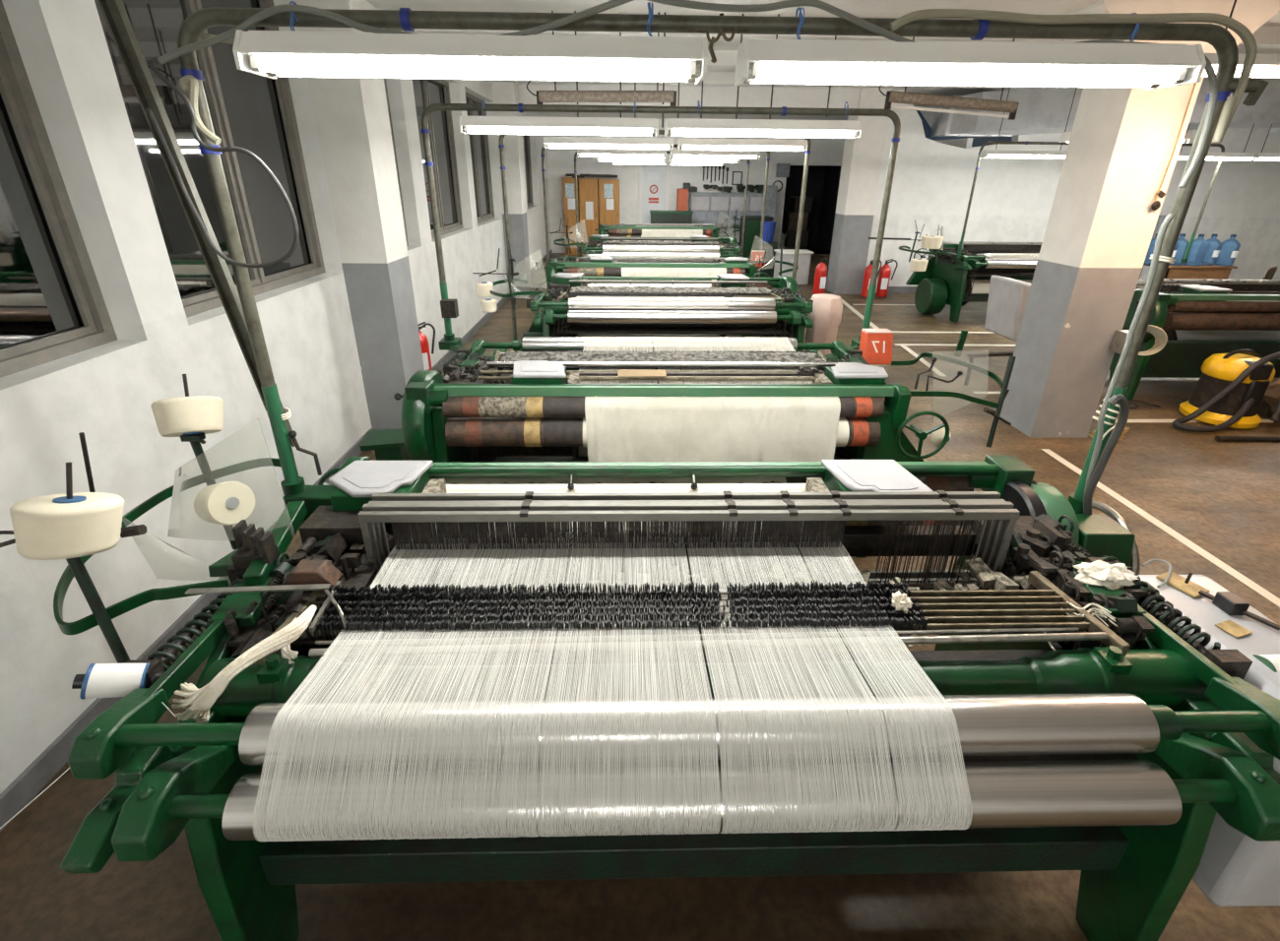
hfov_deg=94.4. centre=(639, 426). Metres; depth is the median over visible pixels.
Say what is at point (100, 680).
thread bobbin
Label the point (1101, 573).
rag
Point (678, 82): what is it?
rod
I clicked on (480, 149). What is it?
window
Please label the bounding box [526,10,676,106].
lamp
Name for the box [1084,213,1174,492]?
cable
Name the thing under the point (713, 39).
wire hook
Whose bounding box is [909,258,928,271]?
cone
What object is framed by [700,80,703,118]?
rod
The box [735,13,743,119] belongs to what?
rod
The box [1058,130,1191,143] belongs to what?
lamp
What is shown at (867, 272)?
fire extinguisher
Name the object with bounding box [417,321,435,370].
fire extinguisher
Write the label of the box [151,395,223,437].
cone
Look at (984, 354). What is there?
stand
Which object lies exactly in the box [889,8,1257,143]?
cable
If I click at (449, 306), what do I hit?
switch box
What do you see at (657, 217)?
storage chest
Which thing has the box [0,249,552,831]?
baseboard
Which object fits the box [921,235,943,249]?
cone
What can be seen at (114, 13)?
pole
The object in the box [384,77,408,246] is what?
window
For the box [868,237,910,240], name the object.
rod
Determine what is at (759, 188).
machine
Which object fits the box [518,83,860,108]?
beam
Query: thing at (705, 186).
machine
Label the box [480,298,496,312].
cone
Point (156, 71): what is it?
cable
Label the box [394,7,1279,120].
ceiling
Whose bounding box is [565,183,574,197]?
poster
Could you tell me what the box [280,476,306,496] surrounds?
socket
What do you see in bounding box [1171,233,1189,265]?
water bottle
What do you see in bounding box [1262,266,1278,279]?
chair
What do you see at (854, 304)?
trim
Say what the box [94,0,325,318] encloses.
window
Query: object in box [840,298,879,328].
trim
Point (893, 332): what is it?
trim
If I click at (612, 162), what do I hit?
lamp
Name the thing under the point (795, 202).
crate
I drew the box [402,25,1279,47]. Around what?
beam
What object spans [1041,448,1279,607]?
trim
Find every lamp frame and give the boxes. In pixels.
[177,6,1238,513]
[420,103,900,341]
[541,144,769,277]
[574,151,750,256]
[955,140,1224,262]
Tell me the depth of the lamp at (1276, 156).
8.22 m
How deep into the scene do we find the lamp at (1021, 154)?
8.15 m
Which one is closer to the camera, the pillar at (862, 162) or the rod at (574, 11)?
the rod at (574, 11)
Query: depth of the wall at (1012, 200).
10.95 m
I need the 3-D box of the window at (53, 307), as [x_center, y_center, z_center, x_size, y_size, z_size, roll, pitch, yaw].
[-2.333,-0.791,1.331,0.100,1.760,2.070,0,23,-1]
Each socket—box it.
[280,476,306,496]
[444,332,454,340]
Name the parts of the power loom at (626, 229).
rod, rail, yarn stand arm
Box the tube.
[1212,95,1237,141]
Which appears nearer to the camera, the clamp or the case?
the clamp
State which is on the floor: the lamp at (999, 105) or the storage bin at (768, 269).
the storage bin at (768, 269)
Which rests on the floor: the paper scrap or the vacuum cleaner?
the vacuum cleaner
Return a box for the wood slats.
[1088,423,1129,441]
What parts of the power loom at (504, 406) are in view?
frame, spring rod, spring seat, roller arm, lid, lid panel, guide rod, guide rod, rod, rail, spring seat, lid panel, lid, spring rod, frame, crank handle, crank handle, yarn stand arm, yarn stand arm, upright plate, clamp rod, stand post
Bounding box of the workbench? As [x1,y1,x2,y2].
[689,192,763,224]
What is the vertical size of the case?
0.653 m
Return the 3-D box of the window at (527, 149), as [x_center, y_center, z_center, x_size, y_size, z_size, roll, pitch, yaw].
[-2.622,-5.852,13.318,0.100,1.760,1.800,0,23,-1]
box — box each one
[440,298,458,318]
[775,163,790,177]
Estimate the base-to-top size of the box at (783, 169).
0.340 m
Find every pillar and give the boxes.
[294,0,424,428]
[492,81,531,298]
[826,88,893,294]
[999,0,1279,438]
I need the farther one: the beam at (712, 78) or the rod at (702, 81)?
the beam at (712, 78)
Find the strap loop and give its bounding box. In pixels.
[1141,558,1172,587]
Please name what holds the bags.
on the locker at (568, 183)
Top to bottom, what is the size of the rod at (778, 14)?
0.870 m
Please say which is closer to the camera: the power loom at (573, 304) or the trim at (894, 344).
the power loom at (573, 304)
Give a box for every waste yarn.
[171,604,317,720]
[192,709,209,723]
[280,617,298,663]
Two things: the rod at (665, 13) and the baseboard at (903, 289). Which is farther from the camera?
the baseboard at (903, 289)
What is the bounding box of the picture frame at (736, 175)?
[731,171,742,185]
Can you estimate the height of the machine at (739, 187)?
0.193 m
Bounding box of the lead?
[1100,398,1160,408]
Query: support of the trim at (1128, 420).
on the floor
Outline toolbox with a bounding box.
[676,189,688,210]
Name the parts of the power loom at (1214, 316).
frame, lid panel, lid, harness frame, harness frame, rail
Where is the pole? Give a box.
[97,0,294,447]
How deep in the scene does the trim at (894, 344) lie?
7.95 m
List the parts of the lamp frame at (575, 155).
fluorescent lamp, fluorescent lamp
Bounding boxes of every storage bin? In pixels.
[754,221,777,277]
[804,293,842,383]
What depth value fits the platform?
3.43 m
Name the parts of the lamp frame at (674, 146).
fluorescent lamp, fluorescent lamp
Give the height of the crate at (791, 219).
0.500 m
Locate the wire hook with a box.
[681,12,735,63]
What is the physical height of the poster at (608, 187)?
0.350 m
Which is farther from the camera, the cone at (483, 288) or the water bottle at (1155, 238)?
the water bottle at (1155, 238)
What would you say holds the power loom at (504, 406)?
on the floor
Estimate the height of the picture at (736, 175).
0.287 m
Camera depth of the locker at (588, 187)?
16.03 m
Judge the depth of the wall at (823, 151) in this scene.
16.20 m
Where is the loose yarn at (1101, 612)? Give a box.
[1060,601,1117,627]
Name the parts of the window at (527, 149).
pane, frame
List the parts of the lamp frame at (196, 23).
post, fluorescent lamp, fluorescent lamp, post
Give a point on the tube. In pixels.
(1230, 103)
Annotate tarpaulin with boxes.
[1263,377,1279,426]
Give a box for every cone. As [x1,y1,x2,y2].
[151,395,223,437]
[193,481,255,525]
[475,281,493,296]
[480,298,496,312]
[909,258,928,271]
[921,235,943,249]
[931,427,951,447]
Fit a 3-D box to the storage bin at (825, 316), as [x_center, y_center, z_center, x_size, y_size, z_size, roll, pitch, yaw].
[1.930,-0.932,6.330,0.351,0.930,0.351,9,24,19]
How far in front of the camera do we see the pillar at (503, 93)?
10.07 m
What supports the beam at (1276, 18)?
attached to the ceiling
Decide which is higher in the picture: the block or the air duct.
the air duct
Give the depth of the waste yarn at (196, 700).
1.31 m
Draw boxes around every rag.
[891,590,913,613]
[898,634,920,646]
[1072,560,1139,590]
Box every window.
[0,0,117,378]
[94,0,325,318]
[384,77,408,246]
[412,78,463,238]
[465,92,494,223]
[522,134,533,207]
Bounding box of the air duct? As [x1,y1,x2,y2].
[919,76,1279,138]
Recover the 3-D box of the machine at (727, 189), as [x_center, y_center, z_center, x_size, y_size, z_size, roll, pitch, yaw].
[2.321,-6.454,16.199,0.414,0.187,0.304,0,23,-1]
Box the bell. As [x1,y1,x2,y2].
[1151,190,1165,210]
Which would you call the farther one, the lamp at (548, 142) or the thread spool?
the lamp at (548, 142)
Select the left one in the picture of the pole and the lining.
the pole
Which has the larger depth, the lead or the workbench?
the workbench
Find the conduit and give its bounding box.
[1153,82,1196,201]
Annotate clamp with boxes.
[1227,77,1268,106]
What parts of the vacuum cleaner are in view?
tank, carry handle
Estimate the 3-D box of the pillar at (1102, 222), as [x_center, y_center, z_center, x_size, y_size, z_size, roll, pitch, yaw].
[3.638,-1.588,4.683,1.220,3.450,0.500,0,23,-1]
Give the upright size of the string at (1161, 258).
0.027 m
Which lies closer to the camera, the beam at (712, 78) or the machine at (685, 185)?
the beam at (712, 78)
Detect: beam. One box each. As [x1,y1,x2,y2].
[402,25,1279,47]
[479,71,1038,89]
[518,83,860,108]
[706,50,737,66]
[1266,10,1279,22]
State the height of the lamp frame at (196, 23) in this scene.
1.596 m
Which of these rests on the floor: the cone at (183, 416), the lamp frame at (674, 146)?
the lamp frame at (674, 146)
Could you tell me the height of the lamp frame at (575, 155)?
2.476 m
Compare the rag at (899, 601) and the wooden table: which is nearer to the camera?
the rag at (899, 601)
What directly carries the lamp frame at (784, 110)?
attached to the power loom at (504, 406)
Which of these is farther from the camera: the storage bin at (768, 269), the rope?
the storage bin at (768, 269)
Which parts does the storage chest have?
lid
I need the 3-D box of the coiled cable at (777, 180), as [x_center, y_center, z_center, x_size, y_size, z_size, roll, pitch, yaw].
[3.804,-6.634,16.378,0.294,0.294,0.036,0,23,-1]
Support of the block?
on the power loom at (1140, 756)
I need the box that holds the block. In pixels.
[1198,590,1279,631]
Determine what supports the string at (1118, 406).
attached to the lamp frame at (196, 23)
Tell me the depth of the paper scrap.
1.56 m
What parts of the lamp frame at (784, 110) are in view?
post, fluorescent lamp, fluorescent lamp, post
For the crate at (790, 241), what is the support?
on the floor
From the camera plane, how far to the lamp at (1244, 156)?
8.21 m
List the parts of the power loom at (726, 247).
tension rod, stand post, yarn stand arm, stand post, lid, rod, lid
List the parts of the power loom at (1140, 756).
tension rod, stand post, adjusting arm, yarn stand arm, roller arm, spring rod, stand post, spring seat, thin plate, frame, crank knob, crank handle, lid, lid panel, knob, harness frame, harness frame, harness frame, harness frame, knob, lease rod, lease rod, lease rod, rail, lid, lid panel, frame, spring seat, spring rod, motor, roller arm, adjusting arm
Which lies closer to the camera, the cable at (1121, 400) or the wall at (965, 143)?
the cable at (1121, 400)
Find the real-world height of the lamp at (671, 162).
0.099 m
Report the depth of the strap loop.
1.78 m
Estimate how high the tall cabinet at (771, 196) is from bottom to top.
1.850 m
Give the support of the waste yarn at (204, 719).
hanging from the waste yarn at (196, 700)
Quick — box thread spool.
[9,492,124,560]
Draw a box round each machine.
[683,183,697,191]
[703,184,717,189]
[717,186,732,192]
[736,184,752,191]
[747,185,756,191]
[755,185,763,192]
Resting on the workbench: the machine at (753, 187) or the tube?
the machine at (753, 187)
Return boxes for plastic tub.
[773,249,813,284]
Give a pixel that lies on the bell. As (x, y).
(1155, 206)
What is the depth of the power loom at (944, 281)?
9.29 m
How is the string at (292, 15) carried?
attached to the lamp frame at (196, 23)
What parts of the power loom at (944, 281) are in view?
stand post, yarn stand arm, spring rod, frame, adjusting arm, roller arm, harness frame, harness frame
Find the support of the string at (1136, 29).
attached to the lamp frame at (196, 23)
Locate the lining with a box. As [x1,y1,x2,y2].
[916,110,978,140]
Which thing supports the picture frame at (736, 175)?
attached to the wall at (823, 151)
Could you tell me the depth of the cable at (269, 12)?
1.57 m
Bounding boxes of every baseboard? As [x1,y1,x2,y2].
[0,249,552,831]
[887,286,917,293]
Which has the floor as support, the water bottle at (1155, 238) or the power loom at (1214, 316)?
the power loom at (1214, 316)
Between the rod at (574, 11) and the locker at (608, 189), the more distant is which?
the locker at (608, 189)
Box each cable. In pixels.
[144,60,298,267]
[157,0,633,63]
[199,28,403,44]
[365,0,1103,16]
[646,0,1217,188]
[772,180,782,191]
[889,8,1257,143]
[1083,393,1129,515]
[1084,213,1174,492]
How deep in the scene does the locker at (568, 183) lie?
16.06 m
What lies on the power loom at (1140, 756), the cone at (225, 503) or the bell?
the cone at (225, 503)
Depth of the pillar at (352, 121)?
4.41 m
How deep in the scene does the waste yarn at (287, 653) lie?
1.42 m
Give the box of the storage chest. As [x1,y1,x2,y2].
[649,210,693,224]
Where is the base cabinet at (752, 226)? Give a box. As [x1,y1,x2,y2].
[738,215,773,260]
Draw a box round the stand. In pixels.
[963,351,1014,385]
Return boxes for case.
[984,275,1031,341]
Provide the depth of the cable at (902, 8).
4.09 m
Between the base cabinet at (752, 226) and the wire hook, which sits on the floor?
the base cabinet at (752, 226)
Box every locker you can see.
[562,177,580,255]
[578,178,598,255]
[598,179,619,225]
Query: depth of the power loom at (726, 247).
9.69 m
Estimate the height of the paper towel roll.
0.250 m
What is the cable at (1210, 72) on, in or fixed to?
hanging from the lamp frame at (196, 23)
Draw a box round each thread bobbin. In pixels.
[71,662,165,700]
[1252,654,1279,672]
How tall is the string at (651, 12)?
0.130 m
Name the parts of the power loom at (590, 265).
lid, lid panel, rod, rail, lid, yarn stand arm, tension rod, stand post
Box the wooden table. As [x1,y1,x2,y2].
[1138,260,1237,279]
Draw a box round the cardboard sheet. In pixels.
[617,369,666,377]
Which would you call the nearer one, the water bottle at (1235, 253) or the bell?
the bell
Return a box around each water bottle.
[1143,233,1157,264]
[1168,242,1178,265]
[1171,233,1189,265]
[1182,234,1209,265]
[1194,233,1221,265]
[1215,234,1240,265]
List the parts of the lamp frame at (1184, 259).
post, post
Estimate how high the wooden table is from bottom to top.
0.750 m
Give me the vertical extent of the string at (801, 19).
0.130 m
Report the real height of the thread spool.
0.166 m
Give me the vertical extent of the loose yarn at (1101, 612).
0.054 m
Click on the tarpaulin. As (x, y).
(1271, 397)
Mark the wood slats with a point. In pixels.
(1092, 433)
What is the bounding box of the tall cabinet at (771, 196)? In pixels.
[761,185,777,221]
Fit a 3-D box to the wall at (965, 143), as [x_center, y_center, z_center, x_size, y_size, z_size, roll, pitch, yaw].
[5.894,-5.409,13.792,0.100,3.450,5.850,0,23,-1]
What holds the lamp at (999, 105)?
hanging from the ceiling
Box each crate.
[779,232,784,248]
[783,211,808,230]
[783,229,808,250]
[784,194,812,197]
[789,197,812,212]
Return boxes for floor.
[0,249,1279,940]
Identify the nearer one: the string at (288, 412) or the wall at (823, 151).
the string at (288, 412)
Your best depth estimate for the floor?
1.87 m
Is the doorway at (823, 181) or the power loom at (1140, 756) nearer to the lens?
the power loom at (1140, 756)
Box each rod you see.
[574,10,578,117]
[661,12,665,127]
[677,81,679,118]
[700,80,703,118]
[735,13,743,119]
[768,13,779,119]
[826,35,836,117]
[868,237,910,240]
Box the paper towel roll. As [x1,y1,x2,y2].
[1109,324,1167,355]
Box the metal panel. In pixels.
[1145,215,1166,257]
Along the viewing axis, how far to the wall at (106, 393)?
2.60 m
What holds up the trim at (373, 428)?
attached to the wall at (106, 393)
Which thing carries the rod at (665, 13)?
hanging from the ceiling
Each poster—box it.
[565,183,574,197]
[604,184,612,197]
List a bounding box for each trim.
[373,428,398,430]
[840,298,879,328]
[853,304,915,305]
[893,331,995,333]
[894,343,1015,346]
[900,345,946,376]
[973,391,1000,393]
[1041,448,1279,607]
[1115,419,1274,422]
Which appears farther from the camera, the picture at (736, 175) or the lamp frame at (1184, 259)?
the picture at (736, 175)
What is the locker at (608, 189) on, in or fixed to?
on the floor
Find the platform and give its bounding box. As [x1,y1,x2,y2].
[360,428,411,460]
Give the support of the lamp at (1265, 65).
hanging from the ceiling
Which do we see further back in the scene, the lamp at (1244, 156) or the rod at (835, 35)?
the lamp at (1244, 156)
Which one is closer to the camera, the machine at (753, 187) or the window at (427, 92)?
the window at (427, 92)
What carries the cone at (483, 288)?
on the power loom at (573, 304)
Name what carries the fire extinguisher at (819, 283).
on the floor
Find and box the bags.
[566,173,617,178]
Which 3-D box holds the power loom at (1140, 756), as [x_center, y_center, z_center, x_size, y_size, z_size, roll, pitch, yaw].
[0.044,0.669,1.835,3.588,1.442,1.449,0,23,-1]
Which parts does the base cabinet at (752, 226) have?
door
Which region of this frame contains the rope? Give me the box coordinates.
[179,74,221,145]
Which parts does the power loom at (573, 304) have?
tension rod, stand post, stand post, yarn stand arm, spring rod, adjusting arm, spring seat, frame, roller arm, lid, lid panel, rod, lease rod, lease rod, lid, lid panel, roller arm, frame, spring rod, adjusting arm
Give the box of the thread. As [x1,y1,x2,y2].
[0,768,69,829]
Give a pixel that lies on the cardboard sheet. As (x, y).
(620, 372)
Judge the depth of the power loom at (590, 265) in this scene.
7.32 m
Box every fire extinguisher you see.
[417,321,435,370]
[812,256,828,295]
[860,259,882,297]
[875,258,897,297]
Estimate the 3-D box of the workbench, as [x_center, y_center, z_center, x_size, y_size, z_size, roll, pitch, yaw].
[2.438,-5.571,16.409,2.140,1.650,0.650,0,23,-1]
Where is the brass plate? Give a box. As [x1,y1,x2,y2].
[1155,572,1209,597]
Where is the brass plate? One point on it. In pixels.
(1191, 589)
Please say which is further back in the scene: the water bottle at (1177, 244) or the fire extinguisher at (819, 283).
the fire extinguisher at (819, 283)
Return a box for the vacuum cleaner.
[1172,348,1279,442]
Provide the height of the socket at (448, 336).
0.060 m
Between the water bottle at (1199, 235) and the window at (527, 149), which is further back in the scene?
the window at (527, 149)
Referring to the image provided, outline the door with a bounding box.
[638,160,669,223]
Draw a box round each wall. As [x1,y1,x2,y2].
[0,0,551,793]
[545,119,844,253]
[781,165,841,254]
[865,90,1279,292]
[935,137,973,148]
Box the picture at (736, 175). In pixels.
[733,172,741,184]
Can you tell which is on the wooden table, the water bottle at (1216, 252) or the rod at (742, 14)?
the water bottle at (1216, 252)
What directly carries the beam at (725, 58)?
attached to the ceiling
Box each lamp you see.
[498,129,810,351]
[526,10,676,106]
[611,161,666,165]
[669,161,724,165]
[878,36,1018,120]
[978,86,1077,158]
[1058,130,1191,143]
[1177,76,1259,160]
[1202,0,1279,77]
[1247,124,1279,160]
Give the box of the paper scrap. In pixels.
[1215,620,1252,638]
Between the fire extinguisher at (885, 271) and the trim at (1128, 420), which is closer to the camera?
the trim at (1128, 420)
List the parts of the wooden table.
leg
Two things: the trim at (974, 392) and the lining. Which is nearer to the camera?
the trim at (974, 392)
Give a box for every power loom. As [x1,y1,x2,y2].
[0,374,1279,940]
[393,328,1016,558]
[472,239,813,383]
[540,230,798,337]
[548,213,742,257]
[595,207,745,237]
[898,219,1042,322]
[1109,278,1279,399]
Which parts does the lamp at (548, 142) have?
lamp frame, fluorescent lamp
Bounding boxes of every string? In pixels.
[266,407,291,420]
[289,0,298,30]
[646,1,653,36]
[795,6,804,39]
[1091,398,1119,439]
[1124,12,1139,41]
[1149,255,1175,263]

